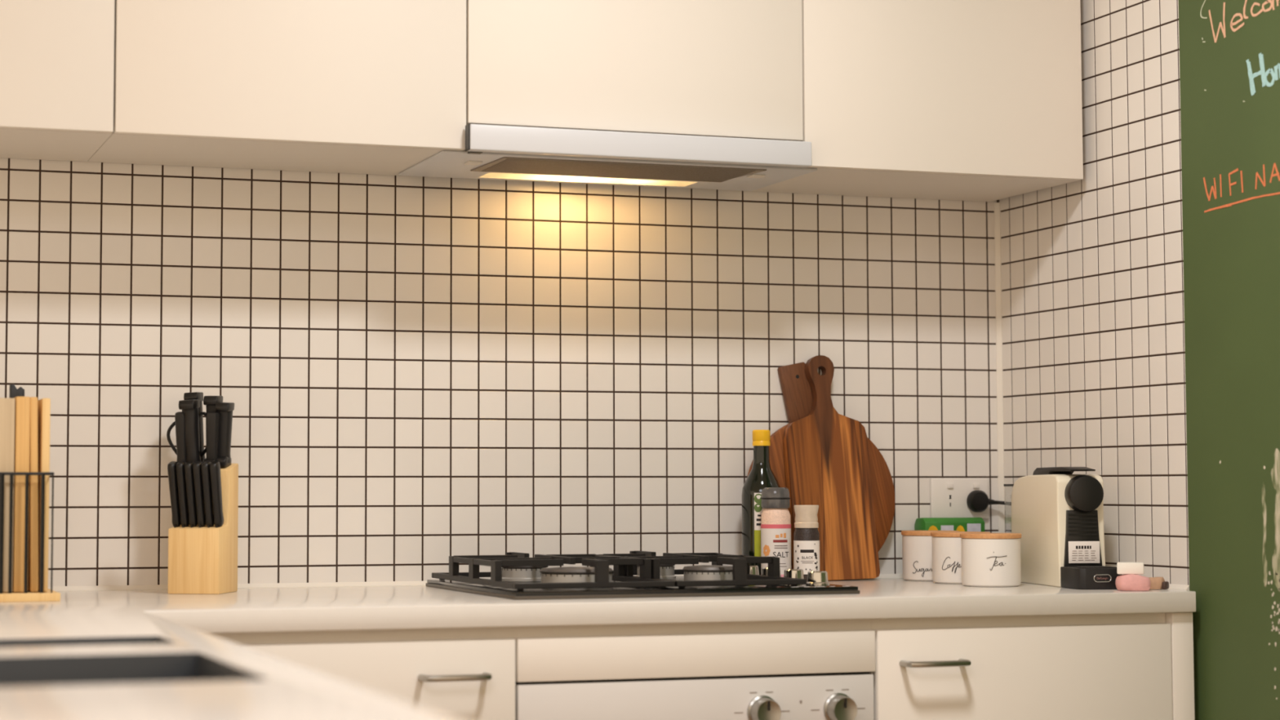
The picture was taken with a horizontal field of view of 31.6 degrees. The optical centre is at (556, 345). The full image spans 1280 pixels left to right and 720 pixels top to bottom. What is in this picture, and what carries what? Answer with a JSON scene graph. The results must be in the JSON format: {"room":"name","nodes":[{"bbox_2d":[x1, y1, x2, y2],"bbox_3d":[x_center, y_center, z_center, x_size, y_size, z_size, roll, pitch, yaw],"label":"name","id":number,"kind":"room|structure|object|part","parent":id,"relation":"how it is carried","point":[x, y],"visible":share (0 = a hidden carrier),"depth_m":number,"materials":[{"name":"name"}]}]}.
{"room":"kitchen","nodes":[
{"label":"kitchen","id":0,"kind":"room"},
{"bbox_2d":[0,157,998,586],"bbox_3d":[-1.222,0.071,3.610,4.545,2.450,0.121,1,-4,-19],"label":"wall","id":1,"kind":"structure","parent":0,"point":[417,372],"depth_m":3.90,"materials":[{"name":"tile"}]},
{"bbox_2d":[0,0,115,161],"bbox_3d":[-0.984,-0.695,3.498,0.554,0.756,0.329,1,-4,-19],"label":"upper cabinet","id":2,"kind":"object","parent":1,"relation":"attached to","point":[57,56],"visible":1,"depth_m":3.39,"materials":[{"name":"beige laminate"}]},
{"bbox_2d":[87,0,466,176],"bbox_3d":[-0.458,-0.684,3.676,0.554,0.756,0.329,1,-4,-19],"label":"upper cabinet","id":3,"kind":"object","parent":1,"relation":"attached to","point":[353,86],"visible":0.99,"depth_m":3.52,"materials":[{"name":"beige laminate"}]},
{"bbox_2d":[48,573,902,591],"bbox_3d":[-0.458,0.404,3.782,2.716,0.010,0.010,1,-4,-19],"label":"trim","id":4,"kind":"structure","parent":1,"relation":"attached to","point":[881,575],"depth_m":3.78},
{"bbox_2d":[463,0,803,164],"bbox_3d":[0.083,-0.695,3.861,0.586,0.714,0.329,1,-4,-19],"label":"upper cabinet","id":5,"kind":"object","parent":1,"relation":"attached to","point":[731,68],"visible":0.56,"depth_m":3.69,"materials":[{"name":"beige laminate"}]},
{"bbox_2d":[398,124,817,191],"bbox_3d":[0.093,-0.313,3.809,0.656,0.046,0.328,1,-4,-19],"label":"range hood","id":6,"kind":"object","parent":5,"relation":"attached to","point":[495,152],"visible":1,"depth_m":3.71,"materials":[{"name":"grey metal"}]},
{"bbox_3d":[-0.129,-0.307,3.589,0.020,0.004,0.016,1,-4,-19],"label":"slide rail","id":7,"kind":"part","parent":6,"relation":"part of","materials":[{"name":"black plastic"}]},
{"bbox_2d":[479,151,702,186],"bbox_3d":[0.057,-0.308,3.918,0.390,0.042,0.078,1,-4,-19],"label":"lamp","id":8,"kind":"object","parent":6,"relation":"on","point":[482,175],"depth_m":3.92,"materials":[{"name":"yellow"}]},
{"bbox_3d":[0.085,-0.294,3.831,0.655,0.004,0.278,1,-4,-19],"label":"underside plate","id":9,"kind":"part","parent":6,"relation":"part of","materials":[{"name":"grey metal"}]},
{"bbox_2d":[733,0,1083,201],"bbox_3d":[0.615,-0.662,4.039,0.536,0.756,0.329,1,-4,-19],"label":"upper cabinet","id":10,"kind":"object","parent":1,"relation":"attached to","point":[975,100],"visible":0.85,"depth_m":3.88,"materials":[{"name":"beige laminate"}]},
{"bbox_2d":[929,478,988,519],"bbox_3d":[0.750,0.285,4.194,0.120,0.076,0.012,1,-4,-19],"label":"power outlet","id":11,"kind":"object","parent":1,"relation":"attached to","point":[948,496],"visible":0.88,"depth_m":4.19,"materials":[{"name":"white plastic"}]},
{"bbox_2d":[946,483,953,488],"bbox_3d":[0.730,0.261,4.184,0.012,0.009,0.004,1,-4,-19],"label":"switch","id":12,"kind":"object","parent":11,"relation":"attached to","point":[948,485],"depth_m":4.18,"materials":[{"name":"white plastic"}]},
{"bbox_2d":[973,483,979,488],"bbox_3d":[0.781,0.262,4.202,0.012,0.009,0.004,1,-4,-19],"label":"switch","id":13,"kind":"object","parent":11,"relation":"attached to","point":[975,485],"depth_m":4.20,"materials":[{"name":"white plastic"}]},
{"bbox_2d":[966,489,1004,512],"bbox_3d":[0.812,0.346,4.145,0.066,0.158,0.119,1,-4,-19],"label":"plug","id":14,"kind":"object","parent":11,"relation":"in","point":[978,501],"visible":0.6,"depth_m":4.18,"materials":[{"name":"black plastic"}]},
{"bbox_2d":[998,0,1189,585],"bbox_3d":[1.630,-0.029,2.089,0.121,2.450,4.601,1,-4,-19],"label":"wall","id":15,"kind":"structure","parent":0,"point":[1092,266],"depth_m":3.88,"materials":[{"name":"tile"}]},
{"bbox_2d":[994,202,1004,533],"bbox_3d":[0.833,0.081,4.240,0.009,0.702,0.011,1,-4,-19],"label":"trim","id":16,"kind":"structure","parent":15,"relation":"attached to","point":[997,205],"depth_m":4.24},
{"bbox_2d":[1168,583,1189,591],"bbox_3d":[0.931,0.412,3.935,0.010,0.010,0.589,1,-4,-19],"label":"trim","id":17,"kind":"structure","parent":15,"relation":"attached to","point":[1173,586],"depth_m":3.68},
{"bbox_2d":[1177,0,1279,719],"bbox_3d":[1.331,0.020,2.778,0.005,2.440,1.900,1,-4,-19],"label":"chalkboard","id":18,"kind":"object","parent":15,"relation":"attached to","point":[1229,50],"visible":1,"depth_m":3.56,"materials":[{"name":"green paint"}]},
{"bbox_3d":[-0.483,1.205,1.356,4.545,0.100,4.720,1,-4,-19],"label":"floor","id":19,"kind":"structure","parent":0,"visible":0},
{"bbox_2d":[208,626,515,719],"bbox_3d":[-0.408,0.850,3.403,0.548,0.866,0.642,1,-4,-19],"label":"base cabinet","id":20,"kind":"object","parent":19,"relation":"on","point":[459,673],"visible":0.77,"depth_m":3.20,"materials":[{"name":"beige laminate"}]},
{"bbox_3d":[-0.315,0.435,3.180,0.531,0.066,0.002,1,-4,-19],"label":"rail","id":21,"kind":"part","parent":20,"relation":"part of","materials":[{"name":"beige laminate"}]},
{"bbox_3d":[-0.142,0.471,3.197,0.104,0.009,0.037,1,-4,-19],"label":"handle","id":22,"kind":"part","parent":20,"relation":"part of","materials":[{"name":"metal"}]},
{"bbox_2d":[512,618,875,719],"bbox_3d":[0.132,0.805,3.562,0.575,0.756,0.603,1,-4,-19],"label":"oven","id":23,"kind":"object","parent":19,"relation":"on","point":[795,669],"visible":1,"depth_m":3.34,"materials":[{"name":"white metal"}]},
{"bbox_3d":[0.206,0.436,3.365,0.575,0.046,0.016,1,-4,-19],"label":"rail","id":24,"kind":"part","parent":23,"relation":"part of","materials":[{"name":"beige laminate"}]},
{"bbox_3d":[0.211,0.554,3.343,0.567,0.118,0.018,1,-4,-19],"label":"control panel","id":25,"kind":"part","parent":23,"relation":"part of","materials":[{"name":"white metal"}]},
{"bbox_3d":[0.212,0.460,3.347,0.570,0.062,0.018,1,-4,-19],"label":"filler panel","id":26,"kind":"part","parent":23,"relation":"part of","materials":[{"name":"beige laminate"}]},
{"bbox_3d":[0.311,0.546,3.354,0.049,0.049,0.026,1,-4,-19],"label":"knob","id":27,"kind":"part","parent":23,"relation":"part of","materials":[{"name":"metal"}]},
{"bbox_3d":[0.429,0.549,3.394,0.049,0.049,0.026,1,-4,-19],"label":"knob","id":28,"kind":"part","parent":23,"relation":"part of","materials":[{"name":"metal"}]},
{"bbox_2d":[869,613,1172,719],"bbox_3d":[0.644,0.872,3.758,0.522,0.866,0.642,1,-4,-19],"label":"base cabinet","id":29,"kind":"object","parent":19,"relation":"on","point":[1094,666],"visible":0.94,"depth_m":3.51,"materials":[{"name":"beige laminate"}]},
{"bbox_3d":[0.581,0.485,3.442,0.110,0.009,0.037,1,-4,-19],"label":"handle","id":30,"kind":"part","parent":29,"relation":"part of","materials":[{"name":"metal"}]},
{"bbox_3d":[0.728,0.456,3.533,0.522,0.066,0.002,1,-4,-19],"label":"rail","id":31,"kind":"part","parent":29,"relation":"part of","materials":[{"name":"beige laminate"}]},
{"bbox_2d":[1164,612,1195,719],"bbox_3d":[0.904,0.878,3.866,0.039,0.866,0.605,1,-4,-19],"label":"end panel","id":32,"kind":"object","parent":19,"relation":"on","point":[1181,623],"visible":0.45,"depth_m":3.60,"materials":[{"name":"beige laminate"}]},
{"bbox_3d":[-0.528,0.759,1.956,0.617,0.866,2.070,1,-4,-19],"label":"base cabinet","id":33,"kind":"object","parent":19,"relation":"on","visible":0},
{"bbox_2d":[0,577,1195,719],"bbox_3d":[-0.180,0.337,2.428,3.073,0.033,2.748,1,-4,-19],"label":"benchtop","id":34,"kind":"object","parent":33,"relation":"on","point":[290,691],"visible":0.83,"depth_m":3.17,"materials":[{"name":"white stone"}]},
{"bbox_2d":[0,471,60,602],"bbox_3d":[-0.865,0.287,3.389,0.218,0.190,0.188,1,-4,-19],"label":"rack","id":35,"kind":"object","parent":34,"relation":"on","point":[51,595],"visible":0.86,"depth_m":3.32,"materials":[{"name":"pale pine"},{"name":"black metal"}]},
{"bbox_3d":[-0.816,0.277,3.314,0.007,0.176,0.008,1,-4,-19],"label":"wire rod","id":36,"kind":"part","parent":35,"relation":"part of","materials":[{"name":"black plastic"}]},
{"bbox_2d":[0,397,15,592],"bbox_3d":[-0.855,0.225,3.398,0.060,0.286,0.150,1,-4,-19],"label":"board","id":37,"kind":"object","parent":35,"relation":"in","point":[6,405],"visible":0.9,"depth_m":3.34,"materials":[{"name":"brown wood"}]},
{"bbox_3d":[-0.803,0.277,3.319,0.005,0.176,0.006,1,-4,-19],"label":"wire rod","id":38,"kind":"part","parent":35,"relation":"part of","materials":[{"name":"black plastic"}]},
{"bbox_2d":[8,384,24,398],"bbox_3d":[-0.839,0.218,3.499,0.022,0.314,0.016,1,-4,-19],"label":"knife","id":39,"kind":"object","parent":35,"relation":"in","point":[14,392],"visible":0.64,"depth_m":3.50,"materials":[{"name":"black plastic"}]},
{"bbox_2d":[12,396,30,591],"bbox_3d":[-0.815,0.225,3.411,0.021,0.289,0.150,1,-4,-19],"label":"board","id":40,"kind":"object","parent":35,"relation":"in","point":[22,404],"visible":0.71,"depth_m":3.34,"materials":[{"name":"brown wood"}]},
{"bbox_3d":[-0.781,0.278,3.326,0.006,0.176,0.005,-1,-4,11],"label":"wire rod","id":41,"kind":"part","parent":35,"relation":"part of","materials":[{"name":"black plastic"}]},
{"bbox_2d":[27,396,38,591],"bbox_3d":[-0.798,0.226,3.417,0.011,0.288,0.150,0,-4,-19],"label":"board","id":42,"kind":"object","parent":35,"relation":"in","point":[33,562],"visible":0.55,"depth_m":3.35,"materials":[{"name":"brown wood"}]},
{"bbox_3d":[-0.759,0.278,3.333,0.006,0.176,0.006,1,-4,-19],"label":"wire rod","id":43,"kind":"part","parent":35,"relation":"part of","materials":[{"name":"black plastic"}]},
{"bbox_2d":[37,398,50,591],"bbox_3d":[-0.783,0.227,3.422,0.012,0.287,0.150,1,-4,-19],"label":"board","id":44,"kind":"object","parent":35,"relation":"in","point":[43,404],"visible":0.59,"depth_m":3.36,"materials":[{"name":"brown wood"}]},
{"bbox_3d":[-0.746,0.278,3.338,0.002,0.176,0.003,1,-4,-19],"label":"wire rod","id":45,"kind":"part","parent":35,"relation":"part of","materials":[{"name":"black plastic"}]},
{"bbox_2d":[0,635,266,687],"bbox_3d":[-0.606,0.400,2.170,0.541,0.189,0.629,1,-4,-19],"label":"sink","id":46,"kind":"object","parent":34,"relation":"in","point":[178,667],"visible":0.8,"depth_m":2.27,"materials":[{"name":"metal"}]},
{"bbox_3d":[-0.685,0.385,2.405,0.541,0.129,0.134,1,-4,-19],"label":"bowl","id":47,"kind":"part","parent":46,"relation":"part of","materials":[{"name":"metal"}]},
{"bbox_3d":[-0.563,0.392,2.042,0.541,0.189,0.359,1,-4,-19],"label":"bowl","id":48,"kind":"part","parent":46,"relation":"part of","materials":[{"name":"grey metal"}]},
{"bbox_2d":[168,463,238,594],"bbox_3d":[-0.563,0.292,3.603,0.084,0.206,0.100,-1,-4,9],"label":"knife block","id":49,"kind":"object","parent":34,"relation":"on","point":[202,560],"visible":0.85,"depth_m":3.56,"materials":[{"name":"brown wood"}]},
{"bbox_2d":[167,461,181,526],"bbox_3d":[-0.604,0.236,3.572,0.014,0.103,0.044,-1,-4,9],"label":"steak knife","id":50,"kind":"object","parent":49,"relation":"in","point":[171,470],"visible":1,"depth_m":3.56,"materials":[{"name":"black plastic"}]},
{"bbox_2d":[174,411,186,462],"bbox_3d":[-0.601,0.152,3.625,0.019,0.092,0.031,0,-4,7],"label":"kitchen knife","id":51,"kind":"object","parent":49,"relation":"in","point":[180,417],"visible":0.78,"depth_m":3.62,"materials":[{"name":"black plastic"}]},
{"bbox_2d":[175,461,189,526],"bbox_3d":[-0.591,0.235,3.570,0.014,0.103,0.044,-1,-4,9],"label":"steak knife","id":52,"kind":"object","parent":49,"relation":"in","point":[180,467],"visible":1,"depth_m":3.56,"materials":[{"name":"black plastic"}]},
{"bbox_2d":[166,411,206,457],"bbox_3d":[-0.591,0.150,3.646,0.078,0.085,0.006,0,-4,1],"label":"scissors","id":53,"kind":"object","parent":49,"relation":"in","point":[204,413],"visible":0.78,"depth_m":3.65,"materials":[{"name":"black plastic"}]},
{"bbox_3d":[-0.611,0.156,3.647,0.039,0.073,0.006,0,-4,1],"label":"loop handle","id":54,"kind":"part","parent":53,"relation":"part of","materials":[{"name":"black plastic"}]},
{"bbox_3d":[-0.572,0.150,3.646,0.039,0.085,0.006,0,-4,1],"label":"loop handle","id":55,"kind":"part","parent":53,"relation":"part of","materials":[{"name":"black plastic"}]},
{"bbox_2d":[178,399,201,462],"bbox_3d":[-0.588,0.141,3.622,0.028,0.110,0.043,-1,-4,9],"label":"kitchen knife","id":56,"kind":"object","parent":49,"relation":"in","point":[189,407],"visible":0.93,"depth_m":3.62,"materials":[{"name":"black plastic"}]},
{"bbox_2d":[184,461,197,526],"bbox_3d":[-0.577,0.235,3.568,0.014,0.103,0.044,-1,-4,9],"label":"steak knife","id":57,"kind":"object","parent":49,"relation":"in","point":[188,473],"visible":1,"depth_m":3.56,"materials":[{"name":"black plastic"}]},
{"bbox_2d":[183,391,205,462],"bbox_3d":[-0.586,0.135,3.659,0.028,0.117,0.039,-1,-4,9],"label":"kitchen knife","id":58,"kind":"object","parent":49,"relation":"in","point":[195,395],"visible":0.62,"depth_m":3.65,"materials":[{"name":"black plastic"}]},
{"bbox_3d":[-0.585,0.137,3.663,0.022,0.112,0.025,-4,0,9],"label":"handle","id":59,"kind":"part","parent":58,"relation":"part of","materials":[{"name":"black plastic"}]},
{"bbox_2d":[192,461,205,526],"bbox_3d":[-0.563,0.235,3.566,0.014,0.103,0.044,-1,-4,10],"label":"steak knife","id":60,"kind":"object","parent":49,"relation":"in","point":[201,514],"visible":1,"depth_m":3.56,"materials":[{"name":"black plastic"}]},
{"bbox_2d":[200,461,214,526],"bbox_3d":[-0.549,0.235,3.563,0.014,0.103,0.044,-1,-4,10],"label":"steak knife","id":61,"kind":"object","parent":49,"relation":"in","point":[205,467],"visible":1,"depth_m":3.56,"materials":[{"name":"black plastic"}]},
{"bbox_2d":[203,411,220,462],"bbox_3d":[-0.551,0.153,3.619,0.025,0.094,0.034,-1,-4,7],"label":"kitchen knife","id":62,"kind":"object","parent":49,"relation":"in","point":[212,418],"visible":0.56,"depth_m":3.61,"materials":[{"name":"black plastic"}]},
{"bbox_2d":[203,395,222,413],"bbox_3d":[-0.554,0.137,3.641,0.024,0.112,0.040,-1,-4,9],"label":"kitchen knife","id":63,"kind":"object","parent":49,"relation":"in","point":[210,402],"visible":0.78,"depth_m":3.63,"materials":[{"name":"black plastic"}]},
{"bbox_3d":[-0.553,0.139,3.645,0.022,0.107,0.025,0,1,9],"label":"handle","id":64,"kind":"part","parent":63,"relation":"part of","materials":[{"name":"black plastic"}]},
{"bbox_2d":[209,461,223,526],"bbox_3d":[-0.536,0.235,3.561,0.014,0.103,0.044,-1,-4,9],"label":"steak knife","id":65,"kind":"object","parent":49,"relation":"in","point":[215,466],"visible":1,"depth_m":3.55,"materials":[{"name":"black plastic"}]},
{"bbox_2d":[215,402,234,467],"bbox_3d":[-0.534,0.144,3.628,0.026,0.106,0.040,-1,-4,9],"label":"kitchen knife","id":66,"kind":"object","parent":49,"relation":"in","point":[225,409],"visible":0.93,"depth_m":3.62,"materials":[{"name":"black plastic"}]},
{"bbox_3d":[-0.534,0.145,3.632,0.021,0.098,0.025,2,2,9],"label":"handle","id":67,"kind":"part","parent":66,"relation":"part of","materials":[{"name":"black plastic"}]},
{"bbox_2d":[425,551,859,599],"bbox_3d":[0.127,0.370,3.679,0.566,0.057,0.500,1,-4,-19],"label":"gas hob","id":68,"kind":"object","parent":34,"relation":"on","point":[521,577],"visible":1,"depth_m":3.52,"materials":[{"name":"black metal"}]},
{"bbox_3d":[-0.053,0.382,3.765,0.084,0.022,0.084,1,-4,-19],"label":"burner","id":69,"kind":"part","parent":68,"relation":"part of","materials":[{"name":"metal"}]},
{"bbox_3d":[0.031,0.367,3.531,0.122,0.022,0.122,1,-4,-19],"label":"burner","id":70,"kind":"part","parent":68,"relation":"part of","materials":[{"name":"metal"}]},
{"bbox_3d":[0.127,0.391,3.678,0.562,0.006,0.496,1,-4,-19],"label":"glass","id":71,"kind":"part","parent":68,"relation":"part of","materials":[{"name":"black glass"}]},
{"bbox_3d":[0.127,0.396,3.677,0.566,0.005,0.500,1,-4,-19],"label":"edge trim","id":72,"kind":"part","parent":68,"relation":"part of","materials":[{"name":"silver metal"}]},
{"bbox_3d":[0.169,0.386,3.841,0.069,0.022,0.069,1,-4,-19],"label":"burner","id":73,"kind":"part","parent":68,"relation":"part of","materials":[{"name":"metal"}]},
{"bbox_3d":[0.244,0.371,3.603,0.090,0.022,0.090,1,-4,-19],"label":"burner","id":74,"kind":"part","parent":68,"relation":"part of","materials":[{"name":"metal"}]},
{"bbox_3d":[0.328,0.386,3.836,0.038,0.022,0.038,1,-4,-19],"label":"knob","id":75,"kind":"part","parent":68,"relation":"part of","materials":[{"name":"silver metal"}]},
{"bbox_3d":[0.357,0.381,3.751,0.038,0.022,0.038,1,-4,-19],"label":"knob","id":76,"kind":"part","parent":68,"relation":"part of","materials":[{"name":"silver metal"}]},
{"bbox_3d":[0.386,0.375,3.666,0.038,0.022,0.038,1,-4,-19],"label":"knob","id":77,"kind":"part","parent":68,"relation":"part of","materials":[{"name":"silver metal"}]},
{"bbox_3d":[0.414,0.370,3.581,0.038,0.022,0.038,1,-4,-19],"label":"knob","id":78,"kind":"part","parent":68,"relation":"part of","materials":[{"name":"silver metal"}]},
{"bbox_2d":[741,429,780,574],"bbox_3d":[0.362,0.284,3.982,0.071,0.268,0.072,-1,-4,7],"label":"oil bottle","id":79,"kind":"object","parent":34,"relation":"on","point":[761,476],"visible":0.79,"depth_m":3.96,"materials":[{"name":"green glass"}]},
{"bbox_2d":[754,493,762,511],"bbox_3d":[0.363,0.275,3.949,0.034,0.035,0.004,0,-4,-1],"label":"print","id":80,"kind":"object","parent":79,"relation":"attached to","point":[757,508],"depth_m":3.95},
{"bbox_2d":[756,514,761,525],"bbox_3d":[0.359,0.306,3.946,0.018,0.019,0.002,-1,-4,7],"label":"print","id":81,"kind":"object","parent":79,"relation":"on","point":[758,515],"depth_m":3.95},
{"bbox_2d":[760,487,791,577],"bbox_3d":[0.380,0.330,3.910,0.052,0.166,0.052,-1,-4,7],"label":"salt grinder","id":82,"kind":"object","parent":34,"relation":"on","point":[775,518],"visible":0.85,"depth_m":3.89,"materials":[{"name":"pink glass"}]},
{"bbox_2d":[763,544,770,555],"bbox_3d":[0.362,0.354,3.891,0.016,0.019,0.001,-4,-5,45],"label":"print","id":83,"kind":"object","parent":82,"relation":"attached to","point":[766,548],"depth_m":3.89},
{"bbox_2d":[760,508,791,524],"bbox_3d":[0.380,0.348,3.910,0.051,0.130,0.051,-1,-4,7],"label":"jar","id":84,"kind":"object","parent":82,"relation":"on","point":[769,516],"depth_m":3.89,"materials":[{"name":"pink glass"}]},
{"bbox_2d":[773,539,787,542],"bbox_3d":[0.386,0.338,3.886,0.026,0.004,0.003,1,-4,-13],"label":"print","id":85,"kind":"object","parent":82,"relation":"on","point":[774,540],"depth_m":3.89},
{"bbox_2d":[775,533,786,537],"bbox_3d":[0.386,0.328,3.887,0.018,0.008,0.007,-1,-4,7],"label":"print","id":86,"kind":"object","parent":82,"relation":"on","point":[784,534],"depth_m":3.89},
{"bbox_2d":[774,545,787,567],"bbox_3d":[0.385,0.363,3.885,0.028,0.037,0.004,1,-4,-11],"label":"print","id":87,"kind":"object","parent":82,"relation":"on","point":[780,551],"depth_m":3.88,"materials":[{"name":"grey paper"}]},
{"bbox_2d":[793,505,819,582],"bbox_3d":[0.425,0.340,3.835,0.044,0.136,0.044,-1,-4,8],"label":"pepper grinder","id":88,"kind":"object","parent":34,"relation":"on","point":[806,535],"visible":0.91,"depth_m":3.82,"materials":[{"name":"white plastic"}]},
{"bbox_2d":[795,543,817,570],"bbox_3d":[0.423,0.361,3.817,0.038,0.051,0.010,-1,-4,8],"label":"print","id":89,"kind":"object","parent":88,"relation":"attached to","point":[806,554],"depth_m":3.81},
{"bbox_2d":[800,549,813,552],"bbox_3d":[0.424,0.348,3.814,0.023,0.005,0.003,0,-4,4],"label":"print","id":90,"kind":"object","parent":88,"relation":"on","point":[801,550],"depth_m":3.81},
{"bbox_2d":[746,362,894,568],"bbox_3d":[0.477,0.227,4.090,0.293,0.393,0.042,1,-4,-18],"label":"round board","id":91,"kind":"object","parent":34,"relation":"on","point":[797,393],"visible":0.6,"depth_m":4.09,"materials":[{"name":"brown wood"}]},
{"bbox_3d":[0.438,0.091,4.096,0.055,0.113,0.014,-11,-4,-20],"label":"handle","id":92,"kind":"part","parent":91,"relation":"part of","materials":[{"name":"brown wood"}]},
{"bbox_2d":[782,355,879,580],"bbox_3d":[0.492,0.221,4.068,0.167,0.408,0.068,1,-4,-19],"label":"paddle board","id":93,"kind":"object","parent":34,"relation":"on","point":[826,451],"visible":0.94,"depth_m":4.05,"materials":[{"name":"brown wood"}]},
{"bbox_3d":[0.479,0.073,4.093,0.052,0.108,0.018,0,-10,-19],"label":"handle","id":94,"kind":"part","parent":93,"relation":"part of","materials":[{"name":"brown wood"}]},
{"bbox_2d":[901,530,958,581],"bbox_3d":[0.671,0.377,4.049,0.103,0.088,0.103,-1,-4,9],"label":"canister","id":95,"kind":"object","parent":34,"relation":"on","point":[917,545],"visible":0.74,"depth_m":4.01,"materials":[{"name":"white ceramic"}]},
{"bbox_3d":[0.671,0.338,4.051,0.103,0.009,0.103,-1,-4,9],"label":"lid","id":96,"kind":"part","parent":95,"relation":"part of","materials":[{"name":"brown wood"}]},
{"bbox_2d":[914,517,984,531],"bbox_3d":[0.724,0.373,4.150,0.124,0.111,0.045,1,-4,-19],"label":"packet","id":97,"kind":"object","parent":34,"relation":"on","point":[960,524],"visible":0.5,"depth_m":4.13,"materials":[{"name":"green plastic"}]},
{"bbox_2d":[928,525,937,530],"bbox_3d":[0.687,0.348,4.116,0.024,0.038,0.001,1,-4,-19],"label":"print","id":98,"kind":"object","parent":97,"relation":"attached to","point":[930,527],"depth_m":4.12},
{"bbox_2d":[940,524,953,530],"bbox_3d":[0.715,0.363,4.124,0.026,0.067,0.001,1,-4,-19],"label":"print","id":99,"kind":"object","parent":97,"relation":"attached to","point":[943,527],"depth_m":4.13},
{"bbox_2d":[955,524,964,531],"bbox_3d":[0.740,0.349,4.134,0.020,0.038,0.001,1,-4,-19],"label":"print","id":100,"kind":"object","parent":97,"relation":"attached to","point":[958,527],"depth_m":4.13},
{"bbox_2d":[967,523,981,531],"bbox_3d":[0.767,0.363,4.142,0.028,0.070,0.001,1,-4,-19],"label":"print","id":101,"kind":"object","parent":97,"relation":"attached to","point":[971,526],"depth_m":4.14},
{"bbox_2d":[930,531,990,583],"bbox_3d":[0.705,0.370,3.933,0.103,0.088,0.103,-1,-4,9],"label":"canister","id":102,"kind":"object","parent":34,"relation":"on","point":[946,545],"visible":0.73,"depth_m":3.90,"materials":[{"name":"white ceramic"}]},
{"bbox_3d":[0.705,0.330,3.935,0.103,0.009,0.103,-1,-4,9],"label":"lid","id":103,"kind":"part","parent":102,"relation":"part of","materials":[{"name":"brown wood"}]},
{"bbox_2d":[960,533,1021,586],"bbox_3d":[0.735,0.362,3.815,0.103,0.088,0.103,-1,-4,9],"label":"canister","id":104,"kind":"object","parent":34,"relation":"on","point":[988,559],"visible":1,"depth_m":3.77,"materials":[{"name":"white ceramic"}]},
{"bbox_3d":[0.735,0.323,3.818,0.103,0.009,0.103,-1,-4,9],"label":"lid","id":105,"kind":"part","parent":104,"relation":"part of","materials":[{"name":"brown wood"}]},
{"bbox_2d":[1003,466,1122,589],"bbox_3d":[0.863,0.310,3.867,0.081,0.200,0.387,0,-4,-7],"label":"coffee machine","id":106,"kind":"object","parent":34,"relation":"on","point":[1057,513],"visible":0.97,"depth_m":3.77,"materials":[{"name":"beige plastic"}]},
{"bbox_3d":[0.842,0.299,4.034,0.068,0.093,0.050,0,-4,-7],"label":"water tank","id":107,"kind":"part","parent":106,"relation":"part of","materials":[{"name":"clear plastic"}]},
{"bbox_3d":[0.842,0.251,4.038,0.070,0.004,0.051,0,-4,-7],"label":"tank lid","id":108,"kind":"part","parent":106,"relation":"part of","materials":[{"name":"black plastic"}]},
{"bbox_3d":[0.865,0.218,3.855,0.044,0.019,0.195,0,-4,-7],"label":"lever","id":109,"kind":"part","parent":106,"relation":"part of","materials":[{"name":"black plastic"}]},
{"bbox_2d":[1075,546,1091,548],"bbox_3d":[0.877,0.336,3.754,0.026,0.005,0.001,0,-4,-7],"label":"print","id":110,"kind":"object","parent":106,"relation":"on","point":[1077,547],"depth_m":3.75},
{"bbox_2d":[1071,552,1096,560],"bbox_3d":[0.878,0.350,3.753,0.042,0.016,0.001,0,-4,-7],"label":"print","id":111,"kind":"object","parent":106,"relation":"on","point":[1075,556],"depth_m":3.75,"materials":[{"name":"grey paper"}]},
{"bbox_2d":[1060,565,1122,589],"bbox_3d":[0.883,0.382,3.715,0.092,0.035,0.096,1,-4,-19],"label":"drip tray","id":112,"kind":"object","parent":106,"relation":"on","point":[1077,577],"depth_m":3.67,"materials":[{"name":"black plastic"}]},
{"bbox_2d":[1115,573,1151,591],"bbox_3d":[0.928,0.382,3.633,0.053,0.027,0.051,0,-4,1],"label":"sponge","id":113,"kind":"object","parent":34,"relation":"on","point":[1128,582],"visible":1,"depth_m":3.61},
{"bbox_2d":[1116,562,1143,574],"bbox_3d":[0.926,0.360,3.640,0.042,0.018,0.032,-1,-4,14],"label":"block","id":114,"kind":"object","parent":113,"relation":"on","point":[1135,568],"visible":1,"depth_m":3.62,"materials":[{"name":"white plastic"}]},
{"bbox_2d":[1148,577,1168,589],"bbox_3d":[0.967,0.388,3.676,0.057,0.020,0.030,-2,-4,29],"label":"dish brush","id":115,"kind":"object","parent":34,"relation":"on","point":[1157,583],"visible":0.59,"depth_m":3.66,"materials":[{"name":"beige wood"}]}
]}

